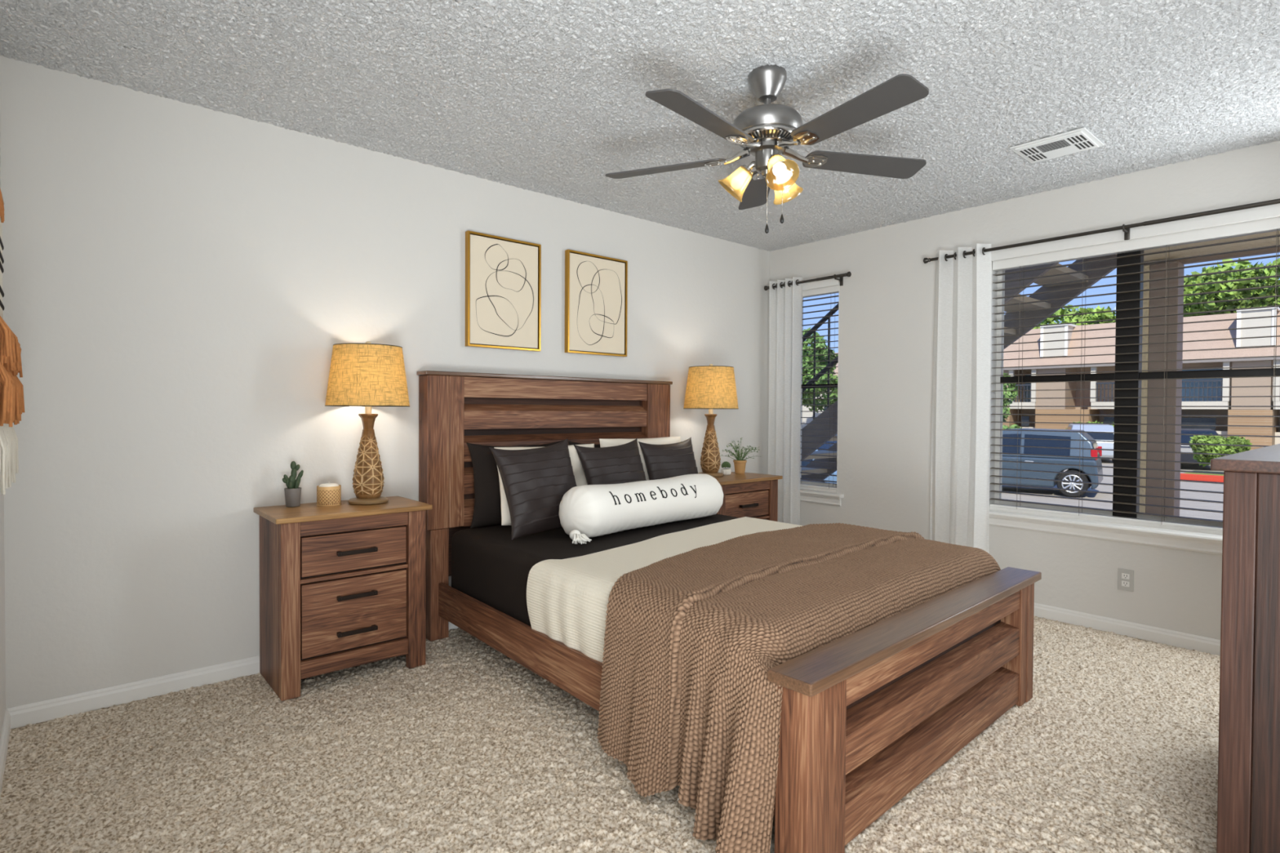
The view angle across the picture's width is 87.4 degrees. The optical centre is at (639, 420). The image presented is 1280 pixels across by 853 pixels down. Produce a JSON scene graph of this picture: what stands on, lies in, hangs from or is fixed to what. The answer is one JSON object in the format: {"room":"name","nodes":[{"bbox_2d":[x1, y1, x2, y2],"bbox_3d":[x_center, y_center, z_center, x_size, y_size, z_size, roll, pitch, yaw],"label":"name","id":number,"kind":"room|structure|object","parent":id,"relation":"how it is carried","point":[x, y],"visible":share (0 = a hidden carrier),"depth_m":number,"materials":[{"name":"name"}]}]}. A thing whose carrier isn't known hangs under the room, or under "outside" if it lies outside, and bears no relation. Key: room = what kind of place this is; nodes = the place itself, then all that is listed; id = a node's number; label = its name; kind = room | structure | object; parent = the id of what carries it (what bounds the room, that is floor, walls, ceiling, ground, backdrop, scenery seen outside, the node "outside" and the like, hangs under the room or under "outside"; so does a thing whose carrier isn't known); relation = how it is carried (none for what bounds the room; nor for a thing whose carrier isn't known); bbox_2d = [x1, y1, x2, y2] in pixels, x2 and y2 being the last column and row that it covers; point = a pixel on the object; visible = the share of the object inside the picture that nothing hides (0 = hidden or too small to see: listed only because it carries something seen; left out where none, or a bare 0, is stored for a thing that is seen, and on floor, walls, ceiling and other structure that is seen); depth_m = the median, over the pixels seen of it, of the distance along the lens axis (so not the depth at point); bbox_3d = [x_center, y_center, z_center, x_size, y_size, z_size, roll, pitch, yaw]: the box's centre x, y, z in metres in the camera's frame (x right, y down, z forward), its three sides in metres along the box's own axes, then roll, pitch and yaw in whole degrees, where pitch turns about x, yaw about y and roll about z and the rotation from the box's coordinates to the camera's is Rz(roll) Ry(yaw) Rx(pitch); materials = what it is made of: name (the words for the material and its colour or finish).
{"room":"bedroom","nodes":[
{"label":"bedroom","id":0,"kind":"room"},
{"bbox_2d":[0,137,5,739],"bbox_3d":[-1.950,-0.054,1.137,1.148,2.600,2.417,0,1,-41],"label":"wall","id":1,"kind":"structure","parent":0,"point":[2,655],"depth_m":2.33,"materials":[{"name":"grey paint"}]},
{"bbox_2d":[0,708,10,799],"bbox_3d":[-1.558,1.108,1.582,0.013,0.075,2.297,0,1,-41],"label":"baseboard","id":2,"kind":"structure","parent":1,"relation":"attached to","point":[4,741],"depth_m":2.23,"materials":[{"name":"white paint"}]},
{"bbox_2d":[0,188,24,494],"bbox_3d":[-1.696,-0.240,1.788,0.059,0.834,0.659,0,1,-41],"label":"wall decoration","id":3,"kind":"object","parent":1,"relation":"attached to","point":[11,389],"depth_m":1.68,"materials":[{"name":"brown fabric"}]},
{"bbox_2d":[0,55,769,708],"bbox_3d":[-0.679,0.259,3.950,4.693,3.500,0.150,0,1,-41],"label":"wall","id":4,"kind":"structure","parent":0,"point":[181,281],"depth_m":2.85,"materials":[{"name":"grey paint"}]},
{"bbox_2d":[5,622,458,728],"bbox_3d":[-0.646,1.077,3.888,4.415,0.075,0.013,0,1,-41],"label":"baseboard","id":5,"kind":"structure","parent":4,"relation":"attached to","point":[21,716],"depth_m":2.67,"materials":[{"name":"white paint"}]},
{"bbox_2d":[465,230,541,351],"bbox_3d":[-0.757,-0.709,3.737,0.457,0.615,0.036,0,1,-41],"label":"framed art","id":6,"kind":"object","parent":4,"relation":"attached to","point":[503,275],"visible":1,"depth_m":3.72,"materials":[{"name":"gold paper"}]},
{"bbox_2d":[564,248,627,356],"bbox_3d":[-0.267,-0.718,4.163,0.462,0.614,0.036,0,1,-41],"label":"framed art","id":7,"kind":"object","parent":4,"relation":"attached to","point":[596,286],"visible":1,"depth_m":4.14,"materials":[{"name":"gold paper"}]},
{"bbox_2d":[0,615,1220,852],"bbox_3d":[0.449,1.140,2.632,4.426,0.023,3.353,0,1,-41],"label":"floor","id":8,"kind":"structure","parent":0,"point":[1114,747],"depth_m":2.17,"materials":[{"name":"carpet"}]},
{"bbox_2d":[253,496,432,701],"bbox_3d":[-1.326,0.752,3.006,0.644,0.737,0.407,0,1,-41],"label":"nightstand","id":9,"kind":"object","parent":8,"relation":"on","point":[343,586],"visible":1,"depth_m":2.85,"materials":[{"name":"brown wood"}]},
{"bbox_2d":[284,487,301,506],"bbox_3d":[-1.544,0.341,2.978,0.068,0.082,0.068,0,1,-41],"label":"pot","id":10,"kind":"object","parent":9,"relation":"on","point":[292,495],"depth_m":2.95,"materials":[{"name":"grey ceramic"}]},
{"bbox_2d":[282,461,303,506],"bbox_3d":[-1.544,0.281,2.977,0.068,0.202,0.068,0,1,4],"label":"potted cactus","id":11,"kind":"object","parent":9,"relation":"on","point":[292,492],"visible":1,"depth_m":2.96,"materials":[{"name":"green plant"}]},
{"bbox_2d":[316,481,341,506],"bbox_3d":[-1.413,0.329,3.039,0.103,0.105,0.103,0,1,-22],"label":"candle","id":12,"kind":"object","parent":9,"relation":"on","point":[329,494],"visible":1,"depth_m":3.00,"materials":[{"name":"beige wax"}]},
{"bbox_2d":[324,341,409,505],"bbox_3d":[-1.260,0.008,3.105,0.366,0.747,0.366,1,1,18],"label":"table lamp","id":13,"kind":"object","parent":9,"relation":"on","point":[368,375],"visible":1,"depth_m":2.99,"materials":[{"name":"brown fabric"}]},
{"bbox_2d":[417,370,1041,852],"bbox_3d":[0.273,0.445,3.070,1.731,1.366,2.402,0,1,-41],"label":"bed","id":14,"kind":"object","parent":8,"relation":"on","point":[868,714],"visible":0.7,"depth_m":2.38,"materials":[{"name":"brown wood"}]},
{"bbox_2d":[451,513,739,626],"bbox_3d":[0.234,0.740,3.127,1.561,0.350,2.010,0,1,-41],"label":"sheet","id":15,"kind":"object","parent":14,"relation":"on","point":[488,566],"visible":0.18,"depth_m":3.10,"materials":[{"name":"fabric"}]},
{"bbox_2d":[466,440,564,528],"bbox_3d":[-0.645,0.329,3.627,0.621,0.438,0.135,0,1,-39],"label":"bed pillow","id":16,"kind":"object","parent":15,"relation":"on","point":[487,500],"visible":0.28,"depth_m":3.46,"materials":[{"name":"fabric"}]},
{"bbox_2d":[488,438,577,540],"bbox_3d":[-0.485,0.325,3.320,0.490,0.460,0.211,-1,1,-45],"label":"cushion","id":17,"kind":"object","parent":15,"relation":"on","point":[535,481],"visible":0.85,"depth_m":3.23,"materials":[{"name":"fabric"}]},
{"bbox_2d":[493,443,594,525],"bbox_3d":[-0.474,0.333,3.575,0.636,0.399,0.180,0,1,-41],"label":"bed pillow","id":18,"kind":"object","parent":15,"relation":"on","point":[580,477],"visible":0.16,"depth_m":3.59,"materials":[{"name":"beige fabric"}]},
{"bbox_2d":[568,440,600,447],"bbox_3d":[-0.178,0.330,4.035,0.600,0.429,0.133,0,1,-39],"label":"bed pillow","id":19,"kind":"object","parent":15,"relation":"on","point":[569,442],"visible":0.02,"depth_m":3.88,"materials":[{"name":"fabric"}]},
{"bbox_2d":[573,438,646,484],"bbox_3d":[-0.120,0.326,3.674,0.207,0.443,0.483,1,1,44],"label":"cushion","id":20,"kind":"object","parent":15,"relation":"on","point":[621,464],"visible":0.51,"depth_m":3.61,"materials":[{"name":"fabric"}]},
{"bbox_2d":[599,435,680,480],"bbox_3d":[0.032,0.311,4.045,0.164,0.417,0.657,1,1,45],"label":"bed pillow","id":21,"kind":"object","parent":15,"relation":"on","point":[669,440],"visible":0.18,"depth_m":3.97,"materials":[{"name":"beige fabric"}]},
{"bbox_2d":[558,473,723,544],"bbox_3d":[0.031,0.429,3.460,0.314,0.246,1.201,1,1,43],"label":"bolster pillow","id":22,"kind":"object","parent":15,"relation":"on","point":[586,512],"visible":1,"depth_m":3.30,"materials":[{"name":"white fabric"}]},
{"bbox_2d":[526,516,802,662],"bbox_3d":[0.451,0.703,2.850,1.616,0.289,1.288,0,1,-41],"label":"blanket","id":23,"kind":"object","parent":15,"relation":"on","point":[567,598],"visible":0.28,"depth_m":2.59,"materials":[{"name":"beige fabric"}]},
{"bbox_2d":[638,437,697,479],"bbox_3d":[0.208,0.323,4.021,0.189,0.433,0.467,1,1,45],"label":"cushion","id":24,"kind":"object","parent":15,"relation":"on","point":[674,460],"visible":0.58,"depth_m":3.94,"materials":[{"name":"fabric"}]},
{"bbox_2d":[596,522,1000,852],"bbox_3d":[0.640,0.821,2.546,1.851,0.613,0.932,0,1,-41],"label":"throw blanket","id":25,"kind":"object","parent":14,"relation":"on","point":[692,638],"visible":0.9,"depth_m":2.02,"materials":[{"name":"brown fabric"}]},
{"bbox_2d":[713,471,782,521],"bbox_3d":[0.584,0.739,4.460,0.644,0.737,0.407,0,1,-41],"label":"nightstand","id":26,"kind":"object","parent":8,"relation":"on","point":[750,495],"visible":0.36,"depth_m":4.36,"materials":[{"name":"brown wood"}]},
{"bbox_2d":[683,364,738,476],"bbox_3d":[0.472,-0.004,4.465,0.366,0.747,0.366,-1,1,-44],"label":"table lamp","id":27,"kind":"object","parent":26,"relation":"on","point":[710,387],"visible":1,"depth_m":4.34,"materials":[{"name":"brown fabric"}]},
{"bbox_2d":[720,461,731,475],"bbox_3d":[0.584,0.323,4.542,0.070,0.093,0.069,0,1,-41],"label":"potted succulent","id":28,"kind":"object","parent":26,"relation":"on","point":[725,464],"visible":0.94,"depth_m":4.52,"materials":[{"name":"beige ceramic"}]},
{"bbox_2d":[720,437,760,473],"bbox_3d":[0.695,0.241,4.670,0.324,0.252,0.262,0,1,6],"label":"potted plant","id":29,"kind":"object","parent":26,"relation":"on","point":[740,464],"visible":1,"depth_m":4.64,"materials":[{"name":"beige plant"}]},
{"bbox_2d":[0,0,1279,251],"bbox_3d":[0.522,-1.298,2.517,4.434,0.007,3.560,0,1,-41],"label":"ceiling","id":30,"kind":"structure","parent":0,"point":[548,97],"depth_m":2.54,"materials":[{"name":"white paint"}]},
{"bbox_2d":[605,64,928,233],"bbox_3d":[0.473,-1.002,2.479,1.248,0.598,1.252,0,1,-41],"label":"ceiling fan","id":31,"kind":"object","parent":30,"relation":"hanging from","point":[766,131],"visible":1,"depth_m":2.43,"materials":[{"name":"grey metal"}]},
{"bbox_2d":[1009,127,1104,163],"bbox_3d":[1.967,-1.290,3.160,0.290,0.015,0.310,0,1,-41],"label":"ceiling vent","id":32,"kind":"object","parent":30,"relation":"in","point":[1079,140],"visible":1,"depth_m":3.13,"materials":[{"name":"white metal"}]},
{"bbox_2d":[720,468,731,475],"bbox_3d":[0.584,0.348,4.543,0.070,0.042,0.069,0,1,-41],"label":"pot","id":33,"kind":"object","parent":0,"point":[725,471],"depth_m":4.52,"materials":[{"name":"beige ceramic"}]},
{"bbox_2d":[768,140,1279,649],"bbox_3d":[2.235,0.274,4.052,0.160,3.500,3.817,0,1,-41],"label":"wall","id":34,"kind":"structure","parent":0,"point":[886,312],"depth_m":4.18,"materials":[{"name":"grey paint"}]},
{"bbox_2d":[764,271,851,290],"bbox_3d":[1.248,-1.012,4.975,0.104,0.075,0.749,0,1,-41],"label":"curtain rod","id":35,"kind":"object","parent":34,"relation":"attached to","point":[848,273],"visible":0.9,"depth_m":4.82,"materials":[{"name":"grey metal"}]},
{"bbox_2d":[768,276,802,524],"bbox_3d":[1.098,0.005,5.106,0.076,2.160,0.293,0,1,-41],"label":"curtain","id":36,"kind":"object","parent":35,"relation":"hanging from","point":[785,302],"visible":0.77,"depth_m":5.08,"materials":[{"name":"fabric"}]},
{"bbox_2d":[800,280,844,506],"bbox_3d":[1.327,-0.202,5.048,0.218,1.631,0.555,0,1,-41],"label":"window","id":37,"kind":"structure","parent":34,"relation":"in","point":[811,495],"depth_m":4.97,"materials":[{"name":"white paint"}]},
{"bbox_2d":[800,277,839,489],"bbox_3d":[1.311,-0.272,5.032,0.092,1.550,0.447,0,1,-41],"label":"window blind","id":38,"kind":"object","parent":37,"relation":"attached to","point":[827,286],"visible":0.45,"depth_m":4.99,"materials":[{"name":"white paint"}]},
{"bbox_2d":[923,198,1279,263],"bbox_3d":[2.525,-0.987,3.505,0.104,0.075,2.094,0,1,-41],"label":"curtain rod","id":39,"kind":"object","parent":34,"relation":"attached to","point":[1126,228],"visible":0.87,"depth_m":3.44,"materials":[{"name":"grey metal"}]},
{"bbox_2d":[929,243,991,553],"bbox_3d":[1.958,0.024,4.114,0.074,2.165,0.365,0,1,-41],"label":"curtain","id":40,"kind":"object","parent":39,"relation":"hanging from","point":[959,511],"visible":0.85,"depth_m":4.09,"materials":[{"name":"fabric"}]},
{"bbox_2d":[1117,568,1133,591],"bbox_3d":[2.571,0.844,3.542,0.009,0.114,0.070,0,1,-41],"label":"wall outlet","id":41,"kind":"object","parent":34,"relation":"attached to","point":[1125,577],"visible":1,"depth_m":3.54,"materials":[{"name":"grey plastic"}]},
{"bbox_2d":[1121,580,1128,586],"bbox_3d":[2.569,0.864,3.541,0.003,0.028,0.034,0,1,-41],"label":"receptacle","id":42,"kind":"object","parent":41,"relation":"attached to","point":[1124,583],"depth_m":3.54,"materials":[{"name":"white plastic"}]},
{"bbox_2d":[1121,573,1129,579],"bbox_3d":[2.569,0.824,3.540,0.003,0.028,0.034,0,1,-41],"label":"receptacle","id":43,"kind":"object","parent":41,"relation":"attached to","point":[1124,575],"depth_m":3.54,"materials":[{"name":"white plastic"}]},
{"bbox_2d":[1033,603,1220,655],"bbox_3d":[2.175,1.091,3.997,0.013,0.075,3.547,0,1,-41],"label":"baseboard","id":44,"kind":"structure","parent":34,"relation":"attached to","point":[1178,639],"depth_m":3.52,"materials":[{"name":"white paint"}]},
{"bbox_2d":[989,250,1279,555],"bbox_3d":[2.611,-0.171,3.571,0.218,1.631,1.510,0,1,-41],"label":"window","id":45,"kind":"structure","parent":34,"relation":"in","point":[1202,540],"depth_m":3.62,"materials":[{"name":"white paint"}]},
{"bbox_2d":[989,203,1279,531],"bbox_3d":[2.595,-0.241,3.555,0.092,1.550,1.402,0,1,-41],"label":"window blind","id":46,"kind":"object","parent":45,"relation":"attached to","point":[1265,219],"visible":0.94,"depth_m":3.51,"materials":[{"name":"white paint"}]},
{"bbox_2d":[1001,458,1223,520],"bbox_3d":[37.112,1.514,52.156,115.577,0.200,150.000,0,1,-41],"label":"ground","id":47,"kind":"structure","parent":0,"point":[1105,462],"depth_m":16.36,"materials":[{"name":"concrete"}]},
{"bbox_2d":[801,440,837,483],"bbox_3d":[3.170,1.065,14.964,2.120,1.500,4.404,-1,1,-44],"label":"car","id":48,"kind":"object","parent":47,"relation":"on","point":[824,446],"visible":0.02,"depth_m":13.56,"materials":[{"name":"blue paint"}]},
{"bbox_2d":[801,327,838,413],"bbox_3d":[9.350,-2.026,40.651,5.318,6.930,6.006,0,1,-41],"label":"tree","id":49,"kind":"object","parent":47,"relation":"on","point":[819,345],"visible":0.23,"depth_m":38.68,"materials":[{"name":"green plant"}]},
{"bbox_2d":[801,352,838,428],"bbox_3d":[13.168,-1.807,51.154,8.000,6.200,15.000,0,1,-41],"label":"house","id":50,"kind":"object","parent":47,"relation":"on","point":[805,414],"visible":0.02,"depth_m":47.23,"materials":[{"name":"beige"}]},
{"bbox_2d":[801,254,1116,481],"bbox_3d":[2.475,-0.622,6.444,1.044,4.790,5.300,0,1,-41],"label":"staircase","id":51,"kind":"structure","parent":47,"relation":"on","point":[1075,293],"depth_m":5.95,"materials":[{"name":"metal"}]},
{"bbox_2d":[1002,372,1017,424],"bbox_3d":[16.146,-0.821,32.496,3.869,4.859,3.648,0,1,-41],"label":"tree","id":52,"kind":"object","parent":47,"relation":"on","point":[1014,393],"visible":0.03,"depth_m":31.58,"materials":[{"name":"green plant"}]},
{"bbox_2d":[1002,424,1022,429],"bbox_3d":[14.875,0.935,28.397,2.091,1.743,4.121,0,1,-32],"label":"bush","id":53,"kind":"object","parent":47,"relation":"on","point":[1014,426],"visible":0.02,"depth_m":27.42,"materials":[{"name":"green plant"}]},
{"bbox_2d":[1001,427,1102,497],"bbox_3d":[9.815,1.007,17.531,3.747,1.610,2.120,1,1,38],"label":"car","id":54,"kind":"object","parent":47,"relation":"on","point":[1006,433],"visible":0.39,"depth_m":16.35,"materials":[{"name":"blue paint"}]},
{"bbox_2d":[1090,449,1097,460],"bbox_3d":[10.732,0.797,15.814,0.135,0.260,0.100,1,1,38],"label":"tail light","id":55,"kind":"object","parent":54,"relation":"on","point":[1094,453],"depth_m":15.77,"materials":[{"name":"red plastic"}]},
{"bbox_2d":[1097,446,1102,456],"bbox_3d":[11.708,0.782,17.082,0.135,0.260,0.100,1,1,38],"label":"tail light","id":56,"kind":"object","parent":54,"relation":"on","point":[1100,447],"depth_m":17.02,"materials":[{"name":"red plastic"}]},
{"bbox_2d":[1032,304,1115,328],"bbox_3d":[29.195,-3.379,49.091,6.577,9.592,11.065,0,1,-41],"label":"tree","id":57,"kind":"object","parent":47,"relation":"on","point":[1109,315],"visible":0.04,"depth_m":45.35,"materials":[{"name":"green plant"}]},
{"bbox_2d":[1065,420,1114,429],"bbox_3d":[21.912,0.717,31.893,2.082,1.856,2.920,0,1,-41],"label":"bush","id":58,"kind":"object","parent":47,"relation":"on","point":[1089,420],"visible":0.02,"depth_m":31.93,"materials":[{"name":"green plant"}]},
{"bbox_2d":[1066,423,1114,462],"bbox_3d":[19.312,0.910,28.858,2.120,1.550,4.497,1,1,29],"label":"car","id":59,"kind":"object","parent":47,"relation":"on","point":[1091,428],"visible":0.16,"depth_m":26.88,"materials":[{"name":"silver metal"}]},
{"bbox_2d":[1002,306,1279,450],"bbox_3d":[31.736,-1.658,30.988,9.420,6.760,29.200,0,1,-41],"label":"apartment building","id":60,"kind":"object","parent":47,"relation":"on","point":[1265,322],"visible":0.55,"depth_m":31.92,"materials":[{"name":"beige"}]},
{"bbox_2d":[1139,261,1184,515],"bbox_3d":[3.751,0.430,4.858,0.180,3.100,0.238,0,1,-41],"label":"porch post","id":61,"kind":"object","parent":47,"relation":"on","point":[1175,273],"visible":0.4,"depth_m":4.77,"materials":[{"name":"brown paint"}]},
{"bbox_2d":[1143,246,1279,265],"bbox_3d":[5.788,-1.118,2.575,0.070,0.089,6.330,0,1,-41],"label":"beam","id":62,"kind":"structure","parent":61,"relation":"on","point":[1273,250],"depth_m":4.58,"materials":[{"name":"brown paint"}]},
{"bbox_2d":[1180,428,1217,463],"bbox_3d":[20.852,1.022,25.561,2.120,1.450,4.504,1,1,32],"label":"car","id":63,"kind":"object","parent":47,"relation":"on","point":[1184,438],"visible":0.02,"depth_m":24.26,"materials":[{"name":"blue paint"}]},
{"bbox_2d":[1180,470,1223,482],"bbox_3d":[18.213,1.724,20.069,2.200,0.190,2.950,0,1,-41],"label":"curb","id":64,"kind":"object","parent":47,"relation":"on","point":[1186,476],"visible":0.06,"depth_m":20.09,"materials":[{"name":"red concrete"}]},
{"bbox_2d":[1188,433,1252,466],"bbox_3d":[17.928,0.932,20.743,1.391,1.068,1.408,0,1,-12],"label":"bush","id":65,"kind":"object","parent":64,"relation":"on","point":[1231,440],"visible":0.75,"depth_m":20.54,"materials":[{"name":"green plant"}]},
{"bbox_2d":[1182,257,1279,317],"bbox_3d":[36.429,-3.999,40.190,7.621,11.201,9.521,0,1,-41],"label":"tree","id":66,"kind":"object","parent":47,"relation":"on","point":[1269,291],"visible":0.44,"depth_m":38.57,"materials":[{"name":"green plant"}]},
{"bbox_2d":[1115,231,1279,262],"bbox_3d":[5.145,-1.130,2.035,1.605,0.055,6.360,0,1,-41],"label":"window blind","id":67,"kind":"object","parent":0,"point":[1272,241],"depth_m":4.43,"materials":[{"name":"white plastic"}]},
{"bbox_3d":[1.379,1.189,0.680,5.560,0.025,2.680,0,1,-41],"label":"floor","id":68,"kind":"structure","parent":0,"visible":0},
{"bbox_2d":[1210,444,1279,852],"bbox_3d":[2.021,0.625,1.865,1.294,1.066,0.485,0,1,-41],"label":"dresser","id":69,"kind":"object","parent":68,"relation":"on","point":[1248,791],"visible":1,"depth_m":1.58,"materials":[{"name":"brown wood"}]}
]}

